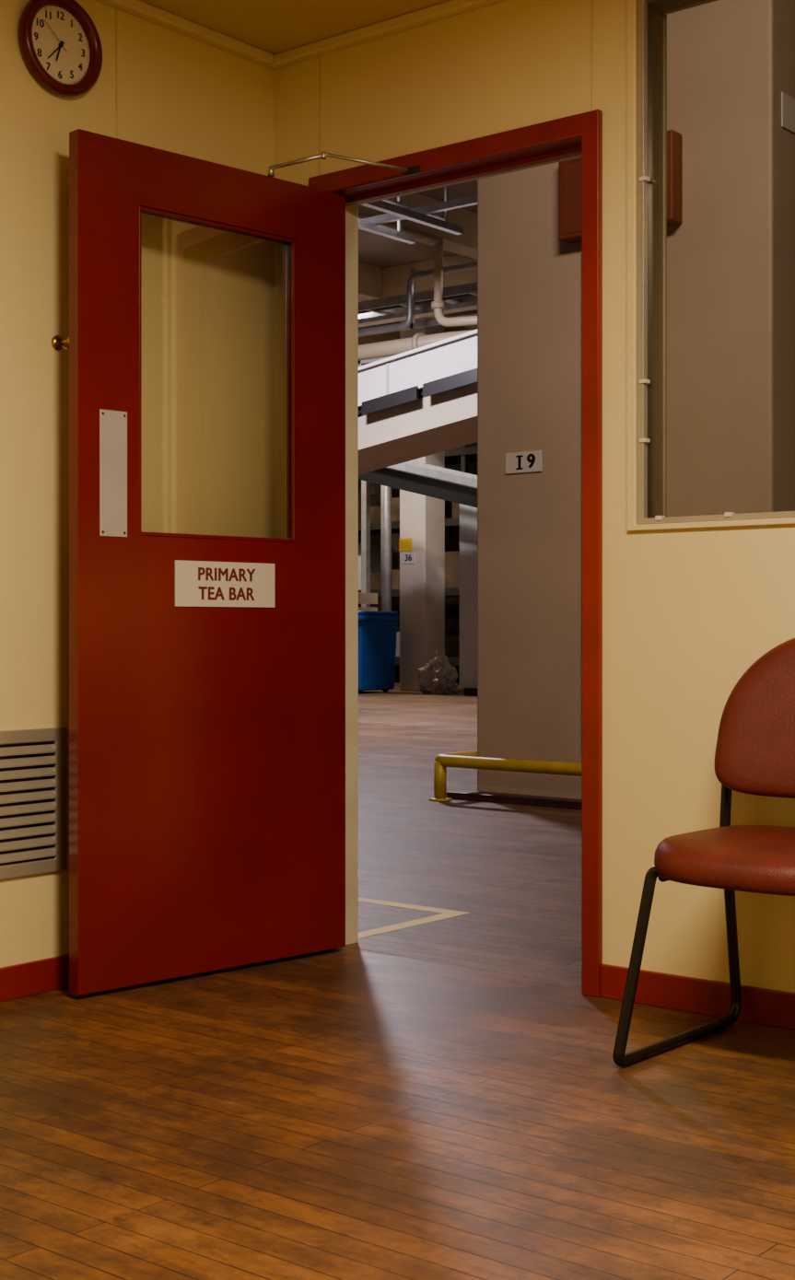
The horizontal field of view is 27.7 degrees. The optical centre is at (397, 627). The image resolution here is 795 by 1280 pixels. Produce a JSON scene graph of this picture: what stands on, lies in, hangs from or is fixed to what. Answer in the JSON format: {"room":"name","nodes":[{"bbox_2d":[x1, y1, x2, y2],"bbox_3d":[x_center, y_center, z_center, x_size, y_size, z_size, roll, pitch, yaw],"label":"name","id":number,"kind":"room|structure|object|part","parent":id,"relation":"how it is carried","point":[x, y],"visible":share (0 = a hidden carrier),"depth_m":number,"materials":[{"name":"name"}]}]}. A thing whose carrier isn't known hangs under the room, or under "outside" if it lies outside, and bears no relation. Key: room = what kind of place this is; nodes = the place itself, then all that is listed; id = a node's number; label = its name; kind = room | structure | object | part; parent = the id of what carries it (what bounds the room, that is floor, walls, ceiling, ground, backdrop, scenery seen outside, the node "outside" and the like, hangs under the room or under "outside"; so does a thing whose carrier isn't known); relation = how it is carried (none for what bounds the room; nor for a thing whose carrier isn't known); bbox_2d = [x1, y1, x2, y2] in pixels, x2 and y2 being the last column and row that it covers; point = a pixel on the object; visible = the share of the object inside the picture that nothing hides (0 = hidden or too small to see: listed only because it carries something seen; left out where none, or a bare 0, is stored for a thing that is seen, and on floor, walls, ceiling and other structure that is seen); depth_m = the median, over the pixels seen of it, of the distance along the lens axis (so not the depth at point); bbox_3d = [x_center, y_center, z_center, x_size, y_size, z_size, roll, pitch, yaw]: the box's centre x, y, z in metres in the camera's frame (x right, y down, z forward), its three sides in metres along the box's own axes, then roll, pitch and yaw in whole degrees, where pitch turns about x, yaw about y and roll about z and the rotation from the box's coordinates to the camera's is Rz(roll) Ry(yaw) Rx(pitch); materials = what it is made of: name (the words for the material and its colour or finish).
{"room":"factory break room","nodes":[
{"label":"factory break room","id":0,"kind":"room"},
{"bbox_2d":[0,0,273,967],"bbox_3d":[-1.872,-0.460,2.789,0.100,2.700,4.700,0,0,39],"label":"wall","id":1,"kind":"structure","parent":0,"point":[207,295],"depth_m":4.14,"materials":[{"name":"beige paint"}]},
{"bbox_2d":[0,726,66,880],"bbox_3d":[-0.999,0.422,3.775,0.012,0.355,0.560,0,0,39],"label":"air vent","id":2,"kind":"object","parent":1,"relation":"in","point":[28,759],"visible":1,"depth_m":3.91,"materials":[{"name":"metal"}]},
{"bbox_3d":[-1.003,0.422,3.779,0.001,0.289,0.494,0,0,39],"label":"plate","id":3,"kind":"part","parent":2,"relation":"part of","materials":[{"name":"black plastic"}]},
{"bbox_2d":[0,954,69,1001],"bbox_3d":[-1.828,0.850,2.753,0.014,0.080,4.700,0,0,39],"label":"baseboard","id":4,"kind":"structure","parent":1,"relation":"attached to","point":[22,980],"depth_m":3.91,"materials":[{"name":"red paint"}]},
{"bbox_2d":[18,0,102,97],"bbox_3d":[-0.828,-1.435,3.966,0.036,0.248,0.248,0,0,39],"label":"wall clock","id":5,"kind":"object","parent":1,"relation":"attached to","point":[60,44],"visible":1,"depth_m":3.97,"materials":[{"name":"red plastic"}]},
{"bbox_2d":[116,9,116,138],"bbox_3d":[-1.099,-0.388,3.660,0.002,2.395,1.207,0,0,39],"label":"trim","id":6,"kind":"structure","parent":1,"relation":"attached to","point":[116,9],"depth_m":4.13,"materials":[{"name":"beige paint"}]},
{"bbox_2d":[96,0,273,66],"bbox_3d":[-1.831,-1.600,2.732,0.036,0.030,4.664,0,0,39],"label":"trim","id":7,"kind":"structure","parent":1,"relation":"attached to","point":[141,9],"depth_m":4.29,"materials":[{"name":"paint"}]},
{"bbox_2d":[139,0,449,54],"bbox_3d":[-0.048,-1.665,1.307,4.600,0.100,4.700,0,0,39],"label":"ceiling","id":8,"kind":"structure","parent":0,"point":[273,27],"depth_m":4.25,"materials":[{"name":"paint"}]},
{"bbox_2d":[0,675,794,1279],"bbox_3d":[-0.086,0.950,16.801,27.000,0.120,28.700,0,0,39],"label":"floor","id":9,"kind":"structure","parent":0,"point":[340,1113],"depth_m":3.02,"materials":[{"name":"brown wood"}]},
{"bbox_2d":[360,480,370,606],"bbox_3d":[0.951,-1.776,23.625,8.000,5.333,0.800,0,0,39],"label":"pipe","id":10,"kind":"object","parent":9,"relation":"on","point":[365,485],"visible":0.06,"depth_m":25.22,"materials":[{"name":"metal"}]},
{"bbox_2d":[358,593,377,611],"bbox_3d":[-1.023,0.165,24.907,1.120,1.450,0.900,0,0,39],"label":"crate","id":11,"kind":"object","parent":9,"relation":"on","point":[363,598],"visible":0.03,"depth_m":24.72,"materials":[{"name":"paint"}]},
{"bbox_2d":[358,356,390,366],"bbox_3d":[-0.298,-1.405,22.089,14.000,4.590,0.840,0,0,39],"label":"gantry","id":12,"kind":"object","parent":9,"relation":"on","point":[367,361],"visible":0.02,"depth_m":21.63,"materials":[{"name":"metal"}]},
{"bbox_2d":[359,479,398,678],"bbox_3d":[-0.317,-1.810,28.328,0.500,5.399,0.500,0,0,39],"label":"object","id":13,"kind":"structure","parent":9,"relation":"on","point":[375,489],"depth_m":28.24,"materials":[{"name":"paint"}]},
{"bbox_2d":[358,610,400,693],"bbox_3d":[-0.707,0.330,22.402,1.250,1.120,0.850,0,0,39],"label":"bin","id":14,"kind":"object","parent":9,"relation":"on","point":[377,630],"visible":0.48,"depth_m":22.00,"materials":[{"name":"plastic"}]},
{"bbox_3d":[-0.707,-0.200,22.402,1.210,0.060,0.810,0,0,39],"label":"lid","id":15,"kind":"part","parent":14,"relation":"part of","materials":[{"name":"blue plastic"}]},
{"bbox_2d":[380,485,391,611],"bbox_3d":[-0.165,-1.410,23.759,0.159,4.600,0.159,0,0,39],"label":"pipe","id":16,"kind":"object","parent":9,"relation":"on","point":[385,491],"visible":0.32,"depth_m":23.69,"materials":[{"name":"grey metal"}]},
{"bbox_2d":[358,896,470,938],"bbox_3d":[-0.309,0.889,5.098,0.915,0.001,0.575,0,0,39],"label":"tape","id":17,"kind":"object","parent":9,"relation":"on","point":[445,913],"visible":0.54,"depth_m":4.98,"materials":[{"name":"white plastic"}]},
{"bbox_2d":[358,329,477,475],"bbox_3d":[0.195,-1.202,16.353,9.000,4.185,1.040,0,0,39],"label":"conveyor","id":18,"kind":"object","parent":9,"relation":"on","point":[421,401],"visible":0.11,"depth_m":15.85,"materials":[{"name":"white metal"}]},
{"bbox_3d":[-0.095,-2.460,15.996,9.000,1.610,0.040,0,0,39],"label":"panel","id":19,"kind":"part","parent":18,"relation":"part of","materials":[{"name":"white metal"}]},
{"bbox_2d":[358,442,477,665],"bbox_3d":[1.368,-1.389,25.644,12.102,4.559,1.100,0,0,39],"label":"storage rack","id":20,"kind":"object","parent":9,"relation":"on","point":[463,455],"visible":0.02,"depth_m":26.31,"materials":[{"name":"metal"}]},
{"bbox_2d":[358,460,477,507],"bbox_3d":[-0.026,-1.128,20.837,8.000,4.036,0.840,0,0,39],"label":"conveyor","id":21,"kind":"object","parent":9,"relation":"on","point":[451,485],"visible":0.11,"depth_m":20.07,"materials":[{"name":"grey metal"}]},
{"bbox_2d":[399,317,444,691],"bbox_3d":[0.354,-1.810,22.938,0.460,5.399,0.460,0,0,39],"label":"column","id":22,"kind":"structure","parent":9,"relation":"on","point":[422,517],"depth_m":22.77,"materials":[{"name":"white paint"}]},
{"bbox_2d":[398,537,412,551],"bbox_3d":[0.117,-1.180,22.825,0.225,0.180,0.015,0,0,39],"label":"sign","id":23,"kind":"object","parent":22,"relation":"attached to","point":[404,544],"depth_m":22.81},
{"bbox_2d":[402,552,415,563],"bbox_3d":[0.157,-0.990,22.792,0.220,0.160,0.015,0,0,39],"label":"sign","id":24,"kind":"object","parent":22,"relation":"attached to","point":[413,554],"depth_m":22.77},
{"bbox_2d":[417,647,458,694],"bbox_3d":[0.546,0.575,21.839,0.550,0.631,0.618,0,0,39],"label":"plastic bag","id":25,"kind":"object","parent":9,"relation":"on","point":[436,676],"visible":1,"depth_m":21.67,"materials":[{"name":"plastic"}]},
{"bbox_2d":[459,503,477,696],"bbox_3d":[1.490,-0.420,21.229,1.140,2.620,0.840,0,0,39],"label":"column","id":26,"kind":"structure","parent":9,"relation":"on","point":[468,515],"depth_m":21.18,"materials":[{"name":"metal"}]},
{"bbox_2d":[428,749,581,801],"bbox_3d":[1.405,0.771,8.289,2.070,0.237,1.550,0,0,39],"label":"rail","id":27,"kind":"object","parent":9,"relation":"on","point":[469,759],"visible":0.37,"depth_m":8.12,"materials":[{"name":"yellow metal"}]},
{"bbox_3d":[0.221,0.790,8.330,0.064,0.200,0.064,0,0,39],"label":"corner post","id":28,"kind":"part","parent":27,"relation":"part of","materials":[{"name":"yellow metal"}]},
{"bbox_3d":[1.405,0.771,8.289,2.014,0.237,1.494,0,0,39],"label":"rail","id":29,"kind":"part","parent":27,"relation":"part of","materials":[{"name":"yellow metal"}]},
{"bbox_2d":[446,790,581,809],"bbox_3d":[1.016,0.873,7.889,1.850,0.035,0.138,0,0,39],"label":"kerb","id":30,"kind":"object","parent":9,"relation":"on","point":[466,795],"visible":0.29,"depth_m":8.16,"materials":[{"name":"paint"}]},
{"bbox_2d":[612,637,794,1067],"bbox_3d":[0.793,0.447,3.294,0.514,0.884,0.521,0,0,39],"label":"chair","id":31,"kind":"object","parent":9,"relation":"on","point":[754,754],"visible":1,"depth_m":3.43,"materials":[{"name":"red leather"}]},
{"bbox_3d":[0.652,0.512,3.445,0.020,0.020,0.342,0,0,39],"label":"seat rail","id":32,"kind":"part","parent":31,"relation":"part of","materials":[{"name":"black metal"}]},
{"bbox_3d":[0.789,0.556,3.289,0.514,0.665,0.509,0,0,39],"label":"sled frame","id":33,"kind":"part","parent":31,"relation":"part of","materials":[{"name":"black paint"}]},
{"bbox_3d":[0.793,0.470,3.294,0.492,0.080,0.456,0,0,39],"label":"seat","id":34,"kind":"part","parent":31,"relation":"part of","materials":[{"name":"red leather"}]},
{"bbox_3d":[0.907,0.183,3.435,0.460,0.357,0.159,0,0,39],"label":"backrest","id":35,"kind":"part","parent":31,"relation":"part of","materials":[{"name":"red leather"}]},
{"bbox_2d":[404,554,411,560],"bbox_3d":[0.153,-0.995,22.783,0.125,0.096,0.001,0,0,39],"label":"number","id":36,"kind":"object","parent":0,"point":[405,554],"depth_m":22.79,"materials":[{"name":"black paint"}]},
{"bbox_2d":[358,179,477,332],"bbox_3d":[0.198,-4.610,17.150,27.000,0.200,20.200,0,0,39],"label":"ceiling","id":37,"kind":"structure","parent":0,"point":[375,250],"depth_m":19.09,"materials":[{"name":"brown wood"}]},
{"bbox_2d":[358,261,382,301],"bbox_3d":[-1.673,-4.309,18.574,0.300,0.399,4.330,0,0,39],"label":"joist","id":38,"kind":"object","parent":37,"relation":"attached to","point":[369,276],"depth_m":19.99,"materials":[{"name":"brown wood"}]},
{"bbox_2d":[358,325,399,345],"bbox_3d":[-0.869,-4.309,23.526,0.300,0.399,3.630,0,0,39],"label":"joist","id":39,"kind":"object","parent":37,"relation":"attached to","point":[393,335],"depth_m":23.99,"materials":[{"name":"brown wood"}]},
{"bbox_2d":[358,213,477,360],"bbox_3d":[-3.010,-3.445,18.752,18.000,1.310,2.640,0,0,39],"label":"pipe","id":40,"kind":"object","parent":37,"relation":"hanging from","point":[393,347],"visible":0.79,"depth_m":17.26,"materials":[{"name":"white metal"}]},
{"bbox_2d":[358,186,477,244],"bbox_3d":[-0.403,-3.695,12.129,2.600,0.810,3.250,0,0,39],"label":"strut","id":41,"kind":"object","parent":37,"relation":"attached to","point":[397,211],"visible":0.29,"depth_m":13.13,"materials":[{"name":"paint"}]},
{"bbox_2d":[358,267,477,337],"bbox_3d":[-1.783,-3.755,20.261,18.000,0.690,0.530,0,0,39],"label":"cable tray","id":42,"kind":"object","parent":37,"relation":"hanging from","point":[462,296],"visible":0.13,"depth_m":18.41,"materials":[{"name":"grey metal"}]},
{"bbox_2d":[358,254,477,327],"bbox_3d":[1.633,-4.200,18.915,26.600,0.619,0.350,0,0,39],"label":"ceiling beam","id":43,"kind":"structure","parent":37,"relation":"attached to","point":[395,278],"depth_m":19.81,"materials":[{"name":"brown wood"}]},
{"bbox_2d":[358,192,477,259],"bbox_3d":[0.267,-4.309,16.997,0.300,0.399,4.330,0,0,39],"label":"joist","id":44,"kind":"object","parent":37,"relation":"attached to","point":[465,244],"depth_m":17.15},
{"bbox_2d":[425,309,477,328],"bbox_3d":[1.071,-4.309,21.949,0.300,0.399,3.630,0,0,39],"label":"joist","id":45,"kind":"object","parent":37,"relation":"attached to","point":[473,311],"depth_m":21.46,"materials":[{"name":"brown wood"}]},
{"bbox_2d":[358,462,477,676],"bbox_3d":[6.505,-1.910,24.910,27.000,5.600,0.200,0,0,39],"label":"wall","id":46,"kind":"structure","parent":0,"point":[451,538],"depth_m":29.25,"materials":[{"name":"paint"}]},
{"bbox_2d":[273,0,794,992],"bbox_3d":[1.472,-0.460,3.178,4.800,2.700,0.120,0,0,39],"label":"wall","id":47,"kind":"structure","parent":0,"point":[686,612],"depth_m":3.86,"materials":[{"name":"beige paint"}]},
{"bbox_2d":[267,151,419,176],"bbox_3d":[-0.142,-1.215,4.218,0.402,0.046,0.077,0,0,1],"label":"door closer","id":48,"kind":"object","parent":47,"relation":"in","point":[413,169],"depth_m":4.22,"materials":[{"name":"metal"}]},
{"bbox_3d":[-0.261,-1.221,4.218,0.152,0.025,0.011,0,0,24],"label":"arm","id":49,"kind":"part","parent":48,"relation":"part of","materials":[{"name":"metal"}]},
{"bbox_2d":[266,0,503,69],"bbox_3d":[1.422,-1.600,3.117,4.600,0.030,0.036,0,0,39],"label":"trim","id":50,"kind":"structure","parent":47,"relation":"attached to","point":[451,7],"depth_m":4.30,"materials":[{"name":"paint"}]},
{"bbox_2d":[308,109,602,997],"bbox_3d":[0.124,-0.180,4.182,0.943,2.140,0.020,0,0,39],"label":"trim","id":51,"kind":"structure","parent":47,"relation":"attached to","point":[587,126],"depth_m":3.90,"materials":[{"name":"red paint"}]},
{"bbox_2d":[318,0,592,175],"bbox_3d":[0.128,-1.417,4.191,0.889,0.335,0.002,0,0,39],"label":"trim","id":52,"kind":"structure","parent":47,"relation":"attached to","point":[590,0],"depth_m":4.47,"materials":[{"name":"beige paint"}]},
{"bbox_2d":[337,138,581,197],"bbox_3d":[0.169,-0.177,4.236,0.930,2.134,0.120,0,0,39],"label":"lining","id":53,"kind":"object","parent":47,"relation":"attached to","point":[574,143],"visible":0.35,"depth_m":4.19,"materials":[{"name":"paint"}]},
{"bbox_2d":[69,128,345,995],"bbox_3d":[-0.466,-0.157,4.157,0.857,2.070,0.040,0,0,-44],"label":"leaf","id":54,"kind":"object","parent":53,"relation":"attached to","point":[207,744],"visible":1,"depth_m":4.08,"materials":[{"name":"red paint"}]},
{"bbox_2d":[51,335,69,350],"bbox_3d":[-0.815,-0.703,3.960,0.065,0.039,0.038,0,0,39],"label":"door knob","id":55,"kind":"object","parent":54,"relation":"attached to","point":[57,342],"visible":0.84,"depth_m":3.97,"materials":[{"name":"gold metal"}]},
{"bbox_3d":[-0.818,-0.704,3.962,0.042,0.009,0.009,0,0,39],"label":"stem","id":56,"kind":"part","parent":55,"relation":"part of","materials":[{"name":"gold metal"}]},
{"bbox_2d":[99,408,127,536],"bbox_3d":[-0.690,-0.375,3.913,0.078,0.306,0.003,0,0,-44],"label":"plate","id":57,"kind":"object","parent":54,"relation":"attached to","point":[112,424],"visible":1,"depth_m":3.91,"materials":[{"name":"metal"}]},
{"bbox_2d":[139,205,295,543],"bbox_3d":[-0.465,-0.635,4.158,0.508,0.814,0.032,0,0,-44],"label":"window frame","id":58,"kind":"structure","parent":54,"relation":"attached to","point":[290,379],"depth_m":4.22,"materials":[{"name":"red paint"}]},
{"bbox_2d":[174,559,274,607],"bbox_3d":[-0.441,-0.112,4.150,0.322,0.116,0.004,0,0,-44],"label":"sign plate","id":59,"kind":"object","parent":54,"relation":"attached to","point":[187,592],"visible":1,"depth_m":4.14,"materials":[{"name":"white plastic"}]},
{"bbox_2d":[197,586,254,600],"bbox_3d":[-0.439,-0.089,4.148,0.006,0.033,0.181,0,0,45],"label":"sign line","id":60,"kind":"object","parent":59,"relation":"attached to","point":[203,587],"depth_m":4.15,"materials":[{"name":"red paint"}]},
{"bbox_2d":[197,567,255,581],"bbox_3d":[-0.438,-0.138,4.149,0.185,0.033,0.003,0,0,-43],"label":"sign line","id":61,"kind":"object","parent":59,"relation":"attached to","point":[205,571],"depth_m":4.14,"materials":[{"name":"red paint"}]},
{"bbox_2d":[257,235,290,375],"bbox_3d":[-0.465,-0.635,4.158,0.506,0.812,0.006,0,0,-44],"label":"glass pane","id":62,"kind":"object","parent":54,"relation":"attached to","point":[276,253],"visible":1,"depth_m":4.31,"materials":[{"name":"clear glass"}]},
{"bbox_2d":[345,145,581,206],"bbox_3d":[0.170,-0.152,4.238,0.842,2.085,0.025,0,0,39],"label":"door stop","id":63,"kind":"object","parent":53,"relation":"attached to","point":[574,151],"visible":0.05,"depth_m":4.22,"materials":[{"name":"red paint"}]},
{"bbox_2d":[345,154,581,944],"bbox_3d":[0.166,-0.177,4.268,0.886,2.134,0.105,0,0,39],"label":"lining","id":64,"kind":"object","parent":47,"relation":"attached to","point":[351,211],"visible":0.18,"depth_m":4.54,"materials":[{"name":"paint"}]},
{"bbox_2d":[600,964,794,1030],"bbox_3d":[1.435,0.850,3.121,4.586,0.080,0.014,0,0,39],"label":"baseboard","id":65,"kind":"structure","parent":47,"relation":"attached to","point":[759,1006],"depth_m":3.71,"materials":[{"name":"red paint"}]},
{"bbox_2d":[637,0,782,524],"bbox_3d":[1.271,-0.875,3.344,1.718,1.268,0.125,0,0,39],"label":"reveal","id":66,"kind":"object","parent":47,"relation":"attached to","point":[657,9],"visible":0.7,"depth_m":3.90,"materials":[{"name":"paint"}]},
{"bbox_2d":[663,0,717,517],"bbox_3d":[1.308,-0.873,3.389,1.700,1.254,0.009,0,0,39],"label":"bead","id":67,"kind":"object","parent":66,"relation":"attached to","point":[704,2],"visible":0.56,"depth_m":3.92,"materials":[{"name":"white paint"}]},
{"bbox_2d":[637,0,794,524],"bbox_3d":[1.240,-0.873,3.305,1.700,1.254,0.034,0,0,39],"label":"window frame","id":68,"kind":"structure","parent":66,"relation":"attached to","point":[644,6],"depth_m":3.82,"materials":[{"name":"beige wood"}]},
{"bbox_2d":[639,175,650,442],"bbox_3d":[0.586,-0.754,3.823,0.019,0.629,0.020,0,0,39],"label":"clips","id":69,"kind":"object","parent":68,"relation":"attached to","point":[645,178],"visible":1,"depth_m":3.82,"materials":[{"name":"plastic"}]},
{"bbox_2d":[654,512,733,520],"bbox_3d":[0.875,-0.259,3.588,0.676,0.010,0.020,0,0,39],"label":"clips","id":70,"kind":"object","parent":68,"relation":"attached to","point":[726,514],"visible":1,"depth_m":3.78,"materials":[{"name":"plastic"}]},
{"bbox_2d":[626,0,794,531],"bbox_3d":[1.230,-0.880,3.289,1.756,1.299,0.012,0,0,39],"label":"window","id":71,"kind":"structure","parent":47,"relation":"in","point":[632,525],"depth_m":3.83,"materials":[{"name":"paint"}]},
{"bbox_2d":[477,0,794,799],"bbox_3d":[1.413,-1.810,8.367,1.684,5.399,1.100,0,0,39],"label":"wall","id":72,"kind":"structure","parent":0,"point":[730,258],"depth_m":7.74,"materials":[{"name":"paint"}]},
{"bbox_2d":[505,450,541,474],"bbox_3d":[0.646,-0.851,8.273,0.224,0.106,0.010,0,0,39],"label":"number sign","id":73,"kind":"object","parent":72,"relation":"attached to","point":[528,461],"visible":1,"depth_m":8.27,"materials":[{"name":"white plastic"}]},
{"bbox_2d":[558,129,682,243],"bbox_3d":[1.080,-2.145,7.861,0.648,0.430,0.103,0,0,39],"label":"upper cabinet","id":74,"kind":"object","parent":72,"relation":"attached to","point":[569,171],"visible":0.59,"depth_m":7.95,"materials":[{"name":"red paint"}]},
{"bbox_2d":[780,92,794,133],"bbox_3d":[1.855,-2.410,7.569,0.005,0.160,0.220,0,0,39],"label":"notice","id":75,"kind":"object","parent":72,"relation":"attached to","point":[787,102],"visible":1,"depth_m":7.53,"materials":[{"name":"white paper"}]}
]}

